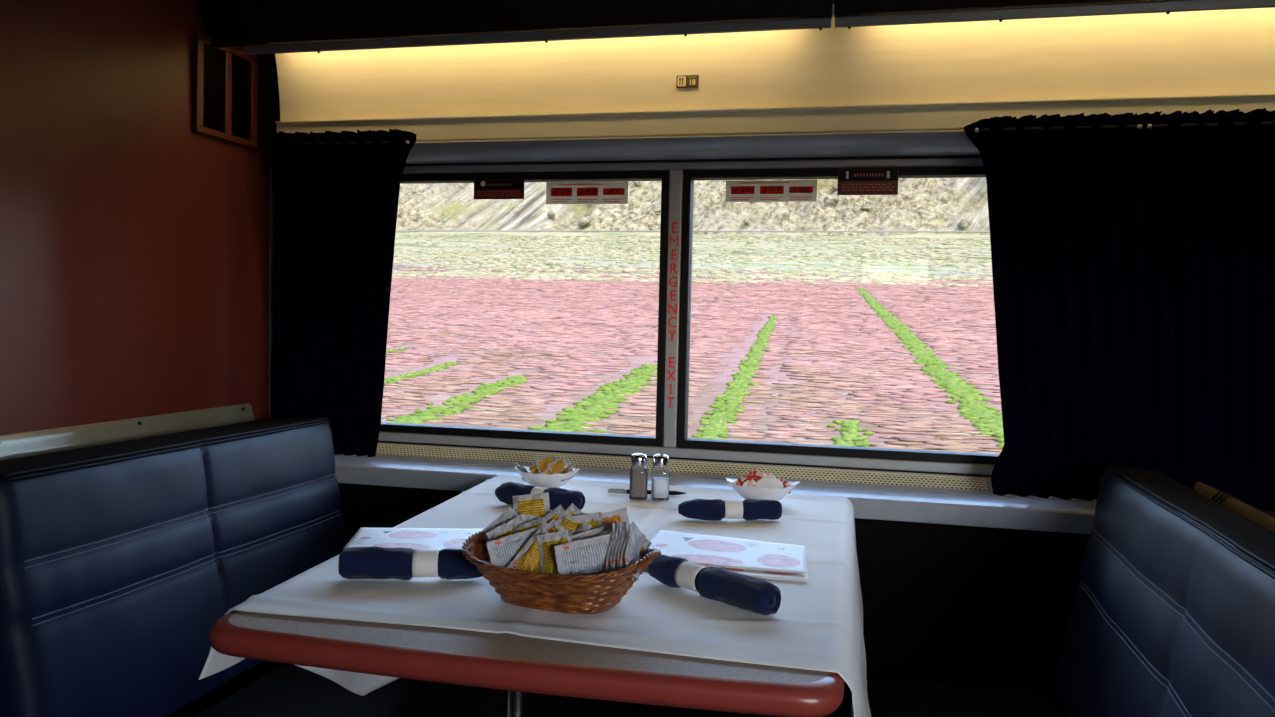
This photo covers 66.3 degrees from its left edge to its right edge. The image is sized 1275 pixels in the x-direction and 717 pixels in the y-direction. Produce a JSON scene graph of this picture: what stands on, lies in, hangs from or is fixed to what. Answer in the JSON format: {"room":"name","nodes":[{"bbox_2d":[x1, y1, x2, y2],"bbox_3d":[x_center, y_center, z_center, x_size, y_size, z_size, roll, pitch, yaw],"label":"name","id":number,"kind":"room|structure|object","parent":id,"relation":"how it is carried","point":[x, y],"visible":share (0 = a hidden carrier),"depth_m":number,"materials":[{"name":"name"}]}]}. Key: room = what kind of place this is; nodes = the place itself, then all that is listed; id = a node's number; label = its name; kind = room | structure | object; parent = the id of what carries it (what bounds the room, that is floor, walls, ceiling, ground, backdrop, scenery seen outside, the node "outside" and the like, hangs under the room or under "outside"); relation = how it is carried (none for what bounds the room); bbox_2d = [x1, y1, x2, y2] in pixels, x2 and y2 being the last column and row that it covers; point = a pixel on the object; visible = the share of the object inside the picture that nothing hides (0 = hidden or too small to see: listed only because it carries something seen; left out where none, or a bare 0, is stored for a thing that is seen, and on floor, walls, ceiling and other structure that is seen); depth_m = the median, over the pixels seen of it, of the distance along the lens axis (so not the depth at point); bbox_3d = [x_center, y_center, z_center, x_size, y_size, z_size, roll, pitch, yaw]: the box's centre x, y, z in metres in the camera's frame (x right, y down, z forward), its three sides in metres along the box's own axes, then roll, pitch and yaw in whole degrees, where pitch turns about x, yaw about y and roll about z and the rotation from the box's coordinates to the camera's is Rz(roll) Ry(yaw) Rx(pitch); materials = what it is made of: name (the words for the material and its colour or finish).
{"room":"train carriage","nodes":[
{"label":"train carriage","id":0,"kind":"room"},
{"bbox_2d":[0,0,271,434],"bbox_3d":[-1.312,-0.014,1.047,0.060,2.080,3.140,2,3,13],"label":"wall","id":1,"kind":"structure","parent":0,"point":[134,241],"depth_m":1.97,"materials":[{"name":"red laminate"}]},
{"bbox_2d":[0,403,254,460],"bbox_3d":[-1.174,0.169,1.483,0.016,0.048,1.900,2,3,13],"label":"wall rail","id":2,"kind":"object","parent":1,"relation":"attached to","point":[25,444],"visible":0.97,"depth_m":1.97,"materials":[{"name":"metal"}]},
{"bbox_2d":[193,32,257,148],"bbox_3d":[-0.959,-0.619,2.277,0.014,0.220,0.220,2,3,13],"label":"air vent","id":3,"kind":"object","parent":1,"relation":"in","point":[225,86],"visible":1,"depth_m":2.27,"materials":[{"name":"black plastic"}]},
{"bbox_2d":[268,168,272,417],"bbox_3d":[-0.931,-0.153,2.476,0.005,0.654,0.010,2,3,13],"label":"trim","id":4,"kind":"structure","parent":1,"relation":"attached to","point":[271,169],"depth_m":2.47,"materials":[{"name":"paint"}]},
{"bbox_2d":[243,17,831,54],"bbox_3d":[-0.253,-0.673,2.057,1.300,0.025,0.023,2,3,13],"label":"trim","id":5,"kind":"structure","parent":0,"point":[819,23],"depth_m":2.03,"materials":[{"name":"paint"}]},
{"bbox_2d":[272,153,1274,716],"bbox_3d":[0.649,-0.017,2.148,3.240,2.080,0.080,2,3,13],"label":"wall","id":6,"kind":"structure","parent":0,"point":[970,606],"depth_m":2.12,"materials":[{"name":"black"}]},
{"bbox_2d":[257,54,279,152],"bbox_3d":[-0.883,-0.642,2.417,0.090,0.252,0.069,2,3,13],"label":"trim","id":7,"kind":"structure","parent":6,"relation":"attached to","point":[268,88],"depth_m":2.39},
{"bbox_2d":[270,129,416,456],"bbox_3d":[-0.685,-0.151,2.256,0.365,0.749,0.043,2,3,16],"label":"curtain","id":8,"kind":"object","parent":6,"relation":"hanging from","point":[335,195],"visible":0.93,"depth_m":2.26,"materials":[{"name":"black fabric"}]},
{"bbox_2d":[196,0,833,47],"bbox_3d":[-0.338,-0.872,1.866,1.392,0.382,0.830,2,3,13],"label":"ceiling","id":9,"kind":"structure","parent":6,"relation":"attached to","point":[228,23],"depth_m":2.06,"materials":[{"name":"black"}]},
{"bbox_2d":[380,170,669,446],"bbox_3d":[-0.298,-0.125,2.340,0.758,0.632,0.044,2,3,13],"label":"window","id":10,"kind":"structure","parent":6,"relation":"in","point":[656,175],"depth_m":2.28,"materials":[{"name":"black metal"}]},
{"bbox_2d":[474,180,524,198],"bbox_3d":[-0.328,-0.400,2.311,0.127,0.045,0.005,2,3,13],"label":"placard","id":11,"kind":"object","parent":10,"relation":"attached to","point":[483,189],"visible":1,"depth_m":2.31,"materials":[{"name":"black plastic"}]},
{"bbox_2d":[546,181,627,203],"bbox_3d":[-0.119,-0.387,2.281,0.199,0.052,0.002,2,3,13],"label":"instruction sticker","id":12,"kind":"object","parent":10,"relation":"attached to","point":[616,192],"visible":1,"depth_m":2.28,"materials":[{"name":"beige"}]},
{"bbox_2d":[551,188,571,195],"bbox_3d":[-0.179,-0.392,2.295,0.052,0.020,0.001,2,2,13],"label":"picture","id":13,"kind":"object","parent":12,"relation":"on","point":[554,191],"depth_m":2.29,"materials":[{"name":"red"}]},
{"bbox_2d":[577,187,597,195],"bbox_3d":[-0.117,-0.390,2.280,0.052,0.020,0.001,2,2,13],"label":"picture","id":14,"kind":"object","parent":12,"relation":"on","point":[581,191],"depth_m":2.28,"materials":[{"name":"red"}]},
{"bbox_2d":[603,188,624,194],"bbox_3d":[-0.055,-0.388,2.265,0.052,0.015,0.001,2,2,13],"label":"picture","id":15,"kind":"object","parent":12,"relation":"on","point":[606,191],"depth_m":2.27,"materials":[{"name":"red"}]},
{"bbox_2d":[666,222,678,407],"bbox_3d":[0.080,-0.098,2.223,0.024,0.422,0.001,2,3,13],"label":"decal","id":16,"kind":"object","parent":6,"relation":"attached to","point":[673,223],"visible":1,"depth_m":2.22},
{"bbox_2d":[663,169,682,447],"bbox_3d":[0.082,-0.113,2.231,0.030,0.634,0.016,2,3,13],"label":"trim","id":17,"kind":"structure","parent":6,"relation":"attached to","point":[676,175],"depth_m":2.22,"materials":[{"name":"metal"}]},
{"bbox_2d":[376,445,984,490],"bbox_3d":[0.042,0.247,2.224,1.420,0.020,0.033,2,3,13],"label":"trim","id":18,"kind":"structure","parent":6,"relation":"attached to","point":[378,445],"depth_m":2.19,"materials":[{"name":"black plastic"}]},
{"bbox_2d":[376,443,987,490],"bbox_3d":[0.042,0.243,2.225,1.430,0.022,0.038,2,3,13],"label":"air vent","id":19,"kind":"object","parent":6,"relation":"attached to","point":[393,446],"visible":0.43,"depth_m":2.19,"materials":[{"name":"beige"}]},
{"bbox_2d":[378,431,993,474],"bbox_3d":[0.149,0.218,2.226,2.055,0.022,0.018,2,3,13],"label":"trim","id":20,"kind":"structure","parent":6,"relation":"attached to","point":[784,458],"depth_m":2.22,"materials":[{"name":"metal"}]},
{"bbox_2d":[676,75,698,87],"bbox_3d":[0.107,-0.596,2.098,0.049,0.027,0.005,2,3,13],"label":"number plate","id":21,"kind":"object","parent":6,"relation":"attached to","point":[682,81],"visible":1,"depth_m":2.10,"materials":[{"name":"gold"}]},
{"bbox_2d":[402,155,982,173],"bbox_3d":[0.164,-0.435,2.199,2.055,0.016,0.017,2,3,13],"label":"trim","id":22,"kind":"structure","parent":6,"relation":"attached to","point":[972,161],"depth_m":2.19,"materials":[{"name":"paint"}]},
{"bbox_2d":[406,130,979,163],"bbox_3d":[0.675,-0.444,2.016,3.135,0.037,0.133,2,3,13],"label":"trim","id":23,"kind":"structure","parent":6,"relation":"attached to","point":[926,142],"depth_m":2.10,"materials":[{"name":"paint"}]},
{"bbox_2d":[334,442,1096,533],"bbox_3d":[0.063,0.271,2.155,2.105,0.073,0.197,2,3,13],"label":"window sill","id":24,"kind":"structure","parent":6,"relation":"attached to","point":[976,508],"depth_m":2.04,"materials":[{"name":"grey paint"}]},
{"bbox_2d":[275,4,1274,140],"bbox_3d":[0.675,-0.589,1.993,3.135,0.252,0.130,2,3,13],"label":"wall panel","id":25,"kind":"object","parent":6,"relation":"attached to","point":[952,75],"depth_m":2.04,"materials":[{"name":"plastic"}]},
{"bbox_2d":[677,166,998,464],"bbox_3d":[0.479,-0.100,2.154,0.776,0.632,0.044,2,3,13],"label":"window","id":26,"kind":"structure","parent":6,"relation":"in","point":[689,176],"depth_m":2.19,"materials":[{"name":"black metal"}]},
{"bbox_2d":[726,180,816,201],"bbox_3d":[0.298,-0.374,2.181,0.203,0.048,0.002,2,3,13],"label":"instruction sticker","id":27,"kind":"object","parent":26,"relation":"attached to","point":[753,190],"visible":1,"depth_m":2.18,"materials":[{"name":"beige"}]},
{"bbox_2d":[731,186,754,193],"bbox_3d":[0.237,-0.379,2.195,0.053,0.018,0.001,2,2,13],"label":"picture","id":28,"kind":"object","parent":27,"relation":"on","point":[734,189],"depth_m":2.19,"materials":[{"name":"red"}]},
{"bbox_2d":[760,186,783,193],"bbox_3d":[0.300,-0.377,2.180,0.053,0.018,0.001,2,2,13],"label":"picture","id":29,"kind":"object","parent":27,"relation":"on","point":[763,189],"depth_m":2.18,"materials":[{"name":"red"}]},
{"bbox_2d":[789,186,812,192],"bbox_3d":[0.363,-0.375,2.165,0.053,0.014,0.001,2,2,13],"label":"picture","id":30,"kind":"object","parent":27,"relation":"on","point":[792,189],"depth_m":2.17,"materials":[{"name":"red"}]},
{"bbox_2d":[837,168,898,194],"bbox_3d":[0.498,-0.383,2.112,0.128,0.056,0.005,2,3,13],"label":"placard","id":31,"kind":"object","parent":26,"relation":"attached to","point":[883,181],"visible":1,"depth_m":2.11,"materials":[{"name":"black plastic"}]},
{"bbox_2d":[834,0,1166,17],"bbox_3d":[1.232,-0.821,1.489,1.832,0.382,0.830,2,3,13],"label":"trim","id":32,"kind":"structure","parent":6,"relation":"attached to","point":[841,7],"depth_m":1.84,"materials":[{"name":"black"}]},
{"bbox_2d":[963,108,1274,511],"bbox_3d":[1.032,-0.093,1.839,0.820,0.747,0.046,2,3,13],"label":"curtain","id":33,"kind":"object","parent":6,"relation":"hanging from","point":[1133,256],"visible":0.97,"depth_m":1.86,"materials":[{"name":"black fabric"}]},
{"bbox_3d":[0.267,1.107,0.707,3.360,0.060,3.140,2,3,13],"label":"floor","id":34,"kind":"structure","parent":0,"visible":0},
{"bbox_2d":[0,417,494,716],"bbox_3d":[-0.661,0.580,1.743,0.580,0.862,0.875,2,3,13],"label":"bench","id":35,"kind":"object","parent":34,"relation":"on","point":[119,561],"visible":0.93,"depth_m":1.61,"materials":[{"name":"blue leather"}]},
{"bbox_2d":[194,663,494,716],"bbox_3d":[-0.548,0.651,1.718,0.345,0.128,0.855,2,2,13],"label":"seat cushion","id":36,"kind":"object","parent":35,"relation":"on","point":[290,690],"depth_m":1.71,"materials":[{"name":"leather"}]},
{"bbox_2d":[208,610,844,716],"bbox_3d":[-0.067,0.661,1.540,0.774,0.744,1.076,2,3,13],"label":"dining table","id":37,"kind":"object","parent":34,"relation":"on","point":[519,665],"visible":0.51,"depth_m":1.01,"materials":[{"name":"plastic"}]},
{"bbox_2d":[198,475,870,716],"bbox_3d":[-0.056,0.442,1.541,0.862,0.322,1.074,2,3,13],"label":"tablecloth","id":38,"kind":"object","parent":37,"relation":"on","point":[817,625],"visible":0.56,"depth_m":1.21,"materials":[{"name":"white fabric"}]},
{"bbox_2d":[338,546,482,579],"bbox_3d":[-0.294,0.269,1.279,0.190,0.042,0.046,1,2,-3],"label":"rolled napkin","id":39,"kind":"object","parent":38,"relation":"on","point":[374,562],"visible":0.82,"depth_m":1.26,"materials":[{"name":"blue fabric"}]},
{"bbox_2d":[343,527,482,549],"bbox_3d":[-0.334,0.276,1.482,0.205,0.003,0.155,1,2,-3],"label":"menu","id":40,"kind":"object","parent":38,"relation":"on","point":[414,538],"visible":0.77,"depth_m":1.49,"materials":[{"name":"paper"}]},
{"bbox_2d":[495,482,584,510],"bbox_3d":[-0.180,0.251,1.771,0.178,0.041,0.048,2,3,25],"label":"roll","id":41,"kind":"object","parent":38,"relation":"on","point":[505,492],"visible":0.71,"depth_m":1.75,"materials":[{"name":"blue fabric"}]},
{"bbox_2d":[515,466,579,487],"bbox_3d":[-0.183,0.241,1.973,0.111,0.044,0.102,0,3,-33],"label":"serving bowl","id":42,"kind":"object","parent":38,"relation":"on","point":[543,480],"visible":0.73,"depth_m":1.94,"materials":[{"name":"white ceramic"}]},
{"bbox_2d":[522,462,544,481],"bbox_3d":[-0.211,0.230,1.980,0.041,0.042,0.030,0,3,-28],"label":"packet","id":43,"kind":"object","parent":42,"relation":"in","point":[533,468],"visible":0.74,"depth_m":1.98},
{"bbox_2d":[536,458,543,472],"bbox_3d":[-0.186,0.221,1.968,0.032,0.036,0.046,0,3,-26],"label":"packet","id":44,"kind":"object","parent":42,"relation":"in","point":[539,462],"visible":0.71,"depth_m":1.98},
{"bbox_2d":[539,455,555,473],"bbox_3d":[-0.182,0.215,1.972,0.030,0.035,0.047,1,2,-10],"label":"packet","id":45,"kind":"object","parent":42,"relation":"in","point":[547,459],"visible":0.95,"depth_m":1.99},
{"bbox_2d":[543,456,566,473],"bbox_3d":[-0.166,0.219,1.961,0.031,0.038,0.047,3,3,28],"label":"packet","id":46,"kind":"object","parent":42,"relation":"in","point":[561,463],"visible":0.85,"depth_m":1.97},
{"bbox_2d":[547,461,572,481],"bbox_3d":[-0.154,0.225,1.961,0.046,0.038,0.031,3,3,38],"label":"packet","id":47,"kind":"object","parent":42,"relation":"in","point":[552,465],"visible":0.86,"depth_m":1.96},
{"bbox_2d":[462,531,661,613],"bbox_3d":[-0.094,0.260,1.197,0.243,0.072,0.167,2,3,22],"label":"bread basket","id":48,"kind":"object","parent":38,"relation":"on","point":[570,594],"visible":0.71,"depth_m":1.14,"materials":[{"name":"wicker"}]},
{"bbox_2d":[481,507,517,541],"bbox_3d":[-0.158,0.231,1.241,0.082,0.080,0.031,2,3,25],"label":"packet","id":49,"kind":"object","parent":48,"relation":"in","point":[509,513],"visible":0.25,"depth_m":1.25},
{"bbox_2d":[486,514,524,540],"bbox_3d":[-0.153,0.235,1.212,0.074,0.077,0.043,1,2,-5],"label":"packet","id":50,"kind":"object","parent":48,"relation":"in","point":[507,529],"visible":0.19,"depth_m":1.23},
{"bbox_2d":[486,525,546,567],"bbox_3d":[-0.143,0.240,1.197,0.086,0.069,0.018,1,3,-17],"label":"packet","id":51,"kind":"object","parent":48,"relation":"in","point":[501,551],"visible":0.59,"depth_m":1.19,"materials":[{"name":"paper"}]},
{"bbox_2d":[514,539,539,571],"bbox_3d":[-0.127,0.246,1.180,0.029,0.063,0.061,0,3,-33],"label":"packet","id":52,"kind":"object","parent":48,"relation":"in","point":[537,567],"visible":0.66,"depth_m":1.19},
{"bbox_2d":[507,526,549,570],"bbox_3d":[-0.120,0.242,1.180,0.072,0.073,0.028,0,3,-30],"label":"packet","id":53,"kind":"object","parent":48,"relation":"in","point":[528,557],"visible":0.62,"depth_m":1.18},
{"bbox_2d":[514,517,546,533],"bbox_3d":[-0.128,0.231,1.206,0.060,0.065,0.033,2,2,8],"label":"packet","id":54,"kind":"object","parent":48,"relation":"in","point":[542,521],"visible":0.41,"depth_m":1.22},
{"bbox_2d":[521,513,541,522],"bbox_3d":[-0.131,0.230,1.229,0.053,0.064,0.035,1,2,2],"label":"packet","id":55,"kind":"object","parent":48,"relation":"in","point":[527,518],"visible":0.11,"depth_m":1.24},
{"bbox_2d":[513,492,549,517],"bbox_3d":[-0.135,0.209,1.256,0.056,0.074,0.017,1,2,1],"label":"packet","id":56,"kind":"object","parent":48,"relation":"in","point":[538,504],"visible":0.47,"depth_m":1.25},
{"bbox_2d":[512,519,563,558],"bbox_3d":[-0.113,0.239,1.202,0.084,0.077,0.028,0,3,-31],"label":"packet","id":57,"kind":"object","parent":48,"relation":"in","point":[553,526],"visible":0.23,"depth_m":1.21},
{"bbox_2d":[536,529,572,573],"bbox_3d":[-0.098,0.238,1.161,0.059,0.069,0.033,2,3,15],"label":"packet","id":58,"kind":"object","parent":48,"relation":"in","point":[546,543],"visible":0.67,"depth_m":1.17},
{"bbox_2d":[545,505,566,523],"bbox_3d":[-0.113,0.223,1.224,0.086,0.079,0.028,1,2,-11],"label":"packet","id":59,"kind":"object","parent":48,"relation":"in","point":[558,511],"visible":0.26,"depth_m":1.23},
{"bbox_2d":[565,503,583,515],"bbox_3d":[-0.089,0.220,1.240,0.071,0.072,0.023,1,2,-13],"label":"packet","id":60,"kind":"object","parent":48,"relation":"in","point":[572,509],"visible":0.13,"depth_m":1.24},
{"bbox_2d":[557,513,591,531],"bbox_3d":[-0.089,0.227,1.216,0.059,0.067,0.028,2,3,20],"label":"packet","id":61,"kind":"object","parent":48,"relation":"in","point":[567,523],"visible":0.32,"depth_m":1.22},
{"bbox_2d":[571,524,586,534],"bbox_3d":[-0.074,0.240,1.196,0.030,0.071,0.074,0,3,-25],"label":"packet","id":62,"kind":"object","parent":48,"relation":"in","point":[581,529],"visible":0.18,"depth_m":1.21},
{"bbox_2d":[554,533,612,574],"bbox_3d":[-0.058,0.242,1.160,0.086,0.066,0.016,0,3,-20],"label":"packet","id":63,"kind":"object","parent":48,"relation":"in","point":[588,556],"visible":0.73,"depth_m":1.15,"materials":[{"name":"paper"}]},
{"bbox_2d":[570,512,603,529],"bbox_3d":[-0.062,0.223,1.210,0.053,0.062,0.032,1,2,5],"label":"packet","id":64,"kind":"object","parent":48,"relation":"in","point":[594,519],"visible":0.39,"depth_m":1.22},
{"bbox_2d":[572,521,615,540],"bbox_3d":[-0.050,0.236,1.202,0.080,0.062,0.021,0,3,-30],"label":"packet","id":65,"kind":"object","parent":48,"relation":"in","point":[588,534],"visible":0.13,"depth_m":1.20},
{"bbox_2d":[605,523,616,572],"bbox_3d":[-0.023,0.232,1.174,0.014,0.070,0.063,3,3,28],"label":"packet","id":66,"kind":"object","parent":48,"relation":"in","point":[614,526],"visible":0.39,"depth_m":1.16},
{"bbox_2d":[610,523,619,570],"bbox_3d":[-0.017,0.231,1.169,0.014,0.071,0.064,3,3,28],"label":"packet","id":67,"kind":"object","parent":48,"relation":"in","point":[617,534],"visible":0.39,"depth_m":1.16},
{"bbox_2d":[601,508,628,524],"bbox_3d":[-0.044,0.220,1.227,0.080,0.063,0.018,1,2,-7],"label":"packet","id":68,"kind":"object","parent":48,"relation":"in","point":[620,515],"visible":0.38,"depth_m":1.23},
{"bbox_2d":[612,522,623,570],"bbox_3d":[-0.016,0.231,1.166,0.013,0.071,0.066,2,3,22],"label":"packet","id":69,"kind":"object","parent":48,"relation":"in","point":[621,526],"visible":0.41,"depth_m":1.15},
{"bbox_2d":[617,522,632,580],"bbox_3d":[-0.010,0.230,1.161,0.014,0.071,0.066,2,3,26],"label":"packet","id":70,"kind":"object","parent":48,"relation":"in","point":[624,533],"visible":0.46,"depth_m":1.15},
{"bbox_2d":[619,522,633,580],"bbox_3d":[-0.009,0.229,1.159,0.012,0.071,0.067,2,3,17],"label":"packet","id":71,"kind":"object","parent":48,"relation":"in","point":[628,525],"visible":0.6,"depth_m":1.14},
{"bbox_2d":[625,521,644,580],"bbox_3d":[-0.003,0.228,1.154,0.014,0.071,0.068,2,3,22],"label":"packet","id":72,"kind":"object","parent":48,"relation":"in","point":[636,538],"visible":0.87,"depth_m":1.15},
{"bbox_2d":[626,521,651,556],"bbox_3d":[-0.022,0.234,1.202,0.069,0.059,0.042,0,3,-34],"label":"packet","id":73,"kind":"object","parent":48,"relation":"in","point":[646,544],"visible":0.04,"depth_m":1.20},
{"bbox_2d":[629,453,647,499],"bbox_3d":[0.002,0.227,1.889,0.035,0.087,0.035,1,2,-1],"label":"shaker","id":74,"kind":"object","parent":38,"relation":"on","point":[638,477],"visible":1,"depth_m":1.88,"materials":[{"name":"clear glass"}]},
{"bbox_2d":[608,488,686,494],"bbox_3d":[0.019,0.264,1.930,0.156,0.010,0.009,1,2,2],"label":"ballpoint pen","id":75,"kind":"object","parent":38,"relation":"on","point":[610,490],"visible":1,"depth_m":1.93,"materials":[{"name":"black plastic"}]},
{"bbox_2d":[651,453,669,499],"bbox_3d":[0.044,0.228,1.885,0.035,0.087,0.035,1,2,-1],"label":"shaker","id":76,"kind":"object","parent":38,"relation":"on","point":[659,485],"visible":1,"depth_m":1.87,"materials":[{"name":"clear glass"}]},
{"bbox_2d":[647,554,780,614],"bbox_3d":[0.091,0.281,1.230,0.045,0.039,0.214,-1,3,-43],"label":"rolled napkin","id":77,"kind":"object","parent":38,"relation":"on","point":[761,596],"visible":0.96,"depth_m":1.20,"materials":[{"name":"blue fabric"}]},
{"bbox_2d":[645,561,808,581],"bbox_3d":[0.126,0.291,1.415,0.253,0.003,0.173,2,3,13],"label":"menu","id":78,"kind":"object","parent":38,"relation":"on","point":[755,573],"visible":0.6,"depth_m":1.33,"materials":[{"name":"paper"}]},
{"bbox_2d":[649,530,805,573],"bbox_3d":[0.133,0.285,1.450,0.245,0.003,0.196,2,3,13],"label":"menu","id":79,"kind":"object","parent":78,"relation":"on","point":[704,550],"visible":0.88,"depth_m":1.44,"materials":[{"name":"paper"}]},
{"bbox_2d":[678,499,781,520],"bbox_3d":[0.162,0.264,1.704,0.181,0.036,0.042,1,2,-8],"label":"roll","id":80,"kind":"object","parent":38,"relation":"on","point":[702,509],"visible":1,"depth_m":1.69,"materials":[{"name":"blue fabric"}]},
{"bbox_2d":[725,478,799,500],"bbox_3d":[0.239,0.254,1.871,0.110,0.045,0.112,0,3,-35],"label":"serving bowl","id":81,"kind":"object","parent":38,"relation":"on","point":[746,492],"visible":0.46,"depth_m":1.84,"materials":[{"name":"white ceramic"}]},
{"bbox_2d":[735,477,746,485],"bbox_3d":[0.207,0.245,1.884,0.030,0.031,0.029,3,3,41],"label":"cup","id":82,"kind":"object","parent":81,"relation":"in","point":[740,481],"visible":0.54,"depth_m":1.89,"materials":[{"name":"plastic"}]},
{"bbox_2d":[742,480,756,487],"bbox_3d":[0.215,0.247,1.862,0.032,0.031,0.029,0,3,-21],"label":"cup","id":83,"kind":"object","parent":81,"relation":"in","point":[750,483],"visible":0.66,"depth_m":1.86,"materials":[{"name":"white plastic"}]},
{"bbox_2d":[747,470,761,481],"bbox_3d":[0.225,0.232,1.888,0.030,0.030,0.030,-1,3,-37],"label":"cup","id":84,"kind":"object","parent":81,"relation":"in","point":[754,475],"visible":0.75,"depth_m":1.89,"materials":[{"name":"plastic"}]},
{"bbox_2d":[756,478,773,487],"bbox_3d":[0.244,0.244,1.861,0.034,0.031,0.026,2,2,11],"label":"cup","id":85,"kind":"object","parent":81,"relation":"in","point":[763,482],"visible":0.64,"depth_m":1.86,"materials":[{"name":"white plastic"}]},
{"bbox_2d":[768,479,783,487],"bbox_3d":[0.262,0.244,1.863,0.033,0.030,0.024,1,3,-14],"label":"cup","id":86,"kind":"object","parent":81,"relation":"in","point":[776,483],"visible":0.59,"depth_m":1.86,"materials":[{"name":"white plastic"}]},
{"bbox_2d":[867,465,1274,716],"bbox_3d":[0.581,0.635,1.250,0.580,0.848,1.255,2,3,13],"label":"bench","id":87,"kind":"object","parent":34,"relation":"on","point":[1173,612],"visible":1,"depth_m":1.39,"materials":[{"name":"blue leather"}]},
{"bbox_2d":[867,677,1056,716],"bbox_3d":[0.465,0.706,1.280,0.345,0.128,1.235,2,2,13],"label":"seat cushion","id":88,"kind":"object","parent":87,"relation":"on","point":[887,697],"depth_m":1.78,"materials":[{"name":"leather"}]},
{"bbox_2d":[1212,487,1274,517],"bbox_3d":[0.878,0.670,1.105,0.025,0.808,1.510,2,3,13],"label":"wall","id":89,"kind":"structure","parent":34,"relation":"on","point":[1226,493],"depth_m":1.65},
{"bbox_2d":[1194,481,1274,531],"bbox_3d":[0.882,0.275,1.172,0.020,0.050,1.350,2,3,13],"label":"rail","id":90,"kind":"object","parent":89,"relation":"attached to","point":[1265,520],"visible":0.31,"depth_m":1.62,"materials":[{"name":"wood"}]},
{"bbox_3d":[1.895,0.091,0.277,0.060,2.080,3.140,2,3,13],"label":"wall","id":91,"kind":"structure","parent":0,"visible":0},
{"bbox_2d":[835,0,1274,28],"bbox_3d":[1.275,-0.623,1.691,1.830,0.025,0.023,2,3,13],"label":"trim","id":92,"kind":"structure","parent":91,"relation":"attached to","point":[1168,6],"depth_m":1.80,"materials":[{"name":"paint"}]},
{"label":"outside","id":93,"kind":"structure","parent":0,"visible":0},
{"bbox_2d":[381,232,1001,453],"bbox_3d":[-0.195,-10.035,91.669,306.250,20.229,173.650,2,3,13],"label":"ground","id":94,"kind":"structure","parent":93,"point":[698,406],"depth_m":38.93,"materials":[{"name":"soil"}]},
{"bbox_2d":[384,362,459,384],"bbox_3d":[-9.319,1.536,23.612,1.851,1.837,27.113,2,2,11],"label":"grass strip","id":95,"kind":"object","parent":94,"relation":"on","point":[435,368],"visible":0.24,"depth_m":33.26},
{"bbox_2d":[387,375,527,423],"bbox_3d":[-5.860,1.811,21.237,2.292,1.598,24.112,2,2,11],"label":"grass strip","id":96,"kind":"object","parent":94,"relation":"on","point":[486,389],"visible":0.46,"depth_m":27.11,"materials":[{"name":"plant"}]},
{"bbox_2d":[527,363,656,432],"bbox_3d":[-2.013,1.691,22.347,2.592,1.998,28.159,2,2,10],"label":"grass strip","id":97,"kind":"object","parent":94,"relation":"on","point":[599,402],"visible":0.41,"depth_m":26.72,"materials":[{"name":"plant"}]},
{"bbox_2d":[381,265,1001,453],"bbox_3d":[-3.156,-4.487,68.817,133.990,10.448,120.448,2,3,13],"label":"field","id":98,"kind":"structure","parent":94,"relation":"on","point":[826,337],"depth_m":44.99,"materials":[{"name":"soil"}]},
{"bbox_2d":[392,234,992,286],"bbox_3d":[-3.839,-15.509,142.614,166.568,11.504,72.503,2,3,13],"label":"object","id":99,"kind":"object","parent":94,"relation":"on","point":[502,263],"visible":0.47,"depth_m":140.41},
{"bbox_2d":[396,229,989,239],"bbox_3d":[1.413,-21.997,174.547,300.020,2.482,0.270,2,3,13],"label":"guard rail","id":100,"kind":"object","parent":94,"relation":"on","point":[409,230],"visible":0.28,"depth_m":175.27,"materials":[{"name":"metal"}]},
{"bbox_2d":[692,315,777,439],"bbox_3d":[3.890,0.326,33.729,1.447,3.931,53.163,2,2,10],"label":"grass strip","id":101,"kind":"object","parent":94,"relation":"on","point":[722,413],"visible":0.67,"depth_m":28.22,"materials":[{"name":"plant"}]},
{"bbox_2d":[826,420,874,446],"bbox_3d":[3.452,2.422,15.642,2.036,1.202,17.608,2,2,10],"label":"grass strip","id":102,"kind":"object","parent":94,"relation":"on","point":[849,434],"visible":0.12,"depth_m":22.39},
{"bbox_2d":[855,288,1003,448],"bbox_3d":[13.435,-1.536,48.907,6.612,6.884,87.076,2,3,13],"label":"grass strip","id":103,"kind":"object","parent":94,"relation":"on","point":[985,419],"visible":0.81,"depth_m":31.63,"materials":[{"name":"plant"}]},
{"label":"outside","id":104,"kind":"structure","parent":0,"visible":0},
{"bbox_2d":[396,177,989,238],"bbox_3d":[21.435,-54.204,253.447,300.658,59.065,160.001,2,3,13],"label":"hillside","id":105,"kind":"structure","parent":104,"point":[920,204],"depth_m":180.99,"materials":[{"name":"stone"}]},
{"bbox_2d":[578,216,591,227],"bbox_3d":[-9.991,-25.674,182.778,2.402,1.728,2.826,11,-38,-45],"label":"boulder","id":106,"kind":"object","parent":105,"relation":"on","point":[584,221],"visible":1,"depth_m":182.14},
{"bbox_2d":[650,203,660,214],"bbox_3d":[3.526,-27.904,182.604,2.745,2.296,1.687,20,-21,45],"label":"boulder","id":107,"kind":"object","parent":105,"relation":"on","point":[656,208],"visible":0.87,"depth_m":182.05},
{"bbox_2d":[824,194,838,205],"bbox_3d":[35.248,-28.848,177.240,2.756,1.965,2.893,14,4,10],"label":"boulder","id":108,"kind":"object","parent":105,"relation":"on","point":[831,199],"visible":1,"depth_m":176.32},
{"bbox_2d":[860,204,872,210],"bbox_3d":[40.800,-26.989,173.942,2.125,1.299,1.806,2,-8,31],"label":"boulder","id":109,"kind":"object","parent":105,"relation":"on","point":[866,207],"visible":1,"depth_m":173.38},
{"bbox_2d":[958,218,971,229],"bbox_3d":[55.967,-23.081,166.626,2.351,1.675,2.467,-31,11,20],"label":"boulder","id":110,"kind":"object","parent":105,"relation":"on","point":[963,224],"visible":1,"depth_m":165.86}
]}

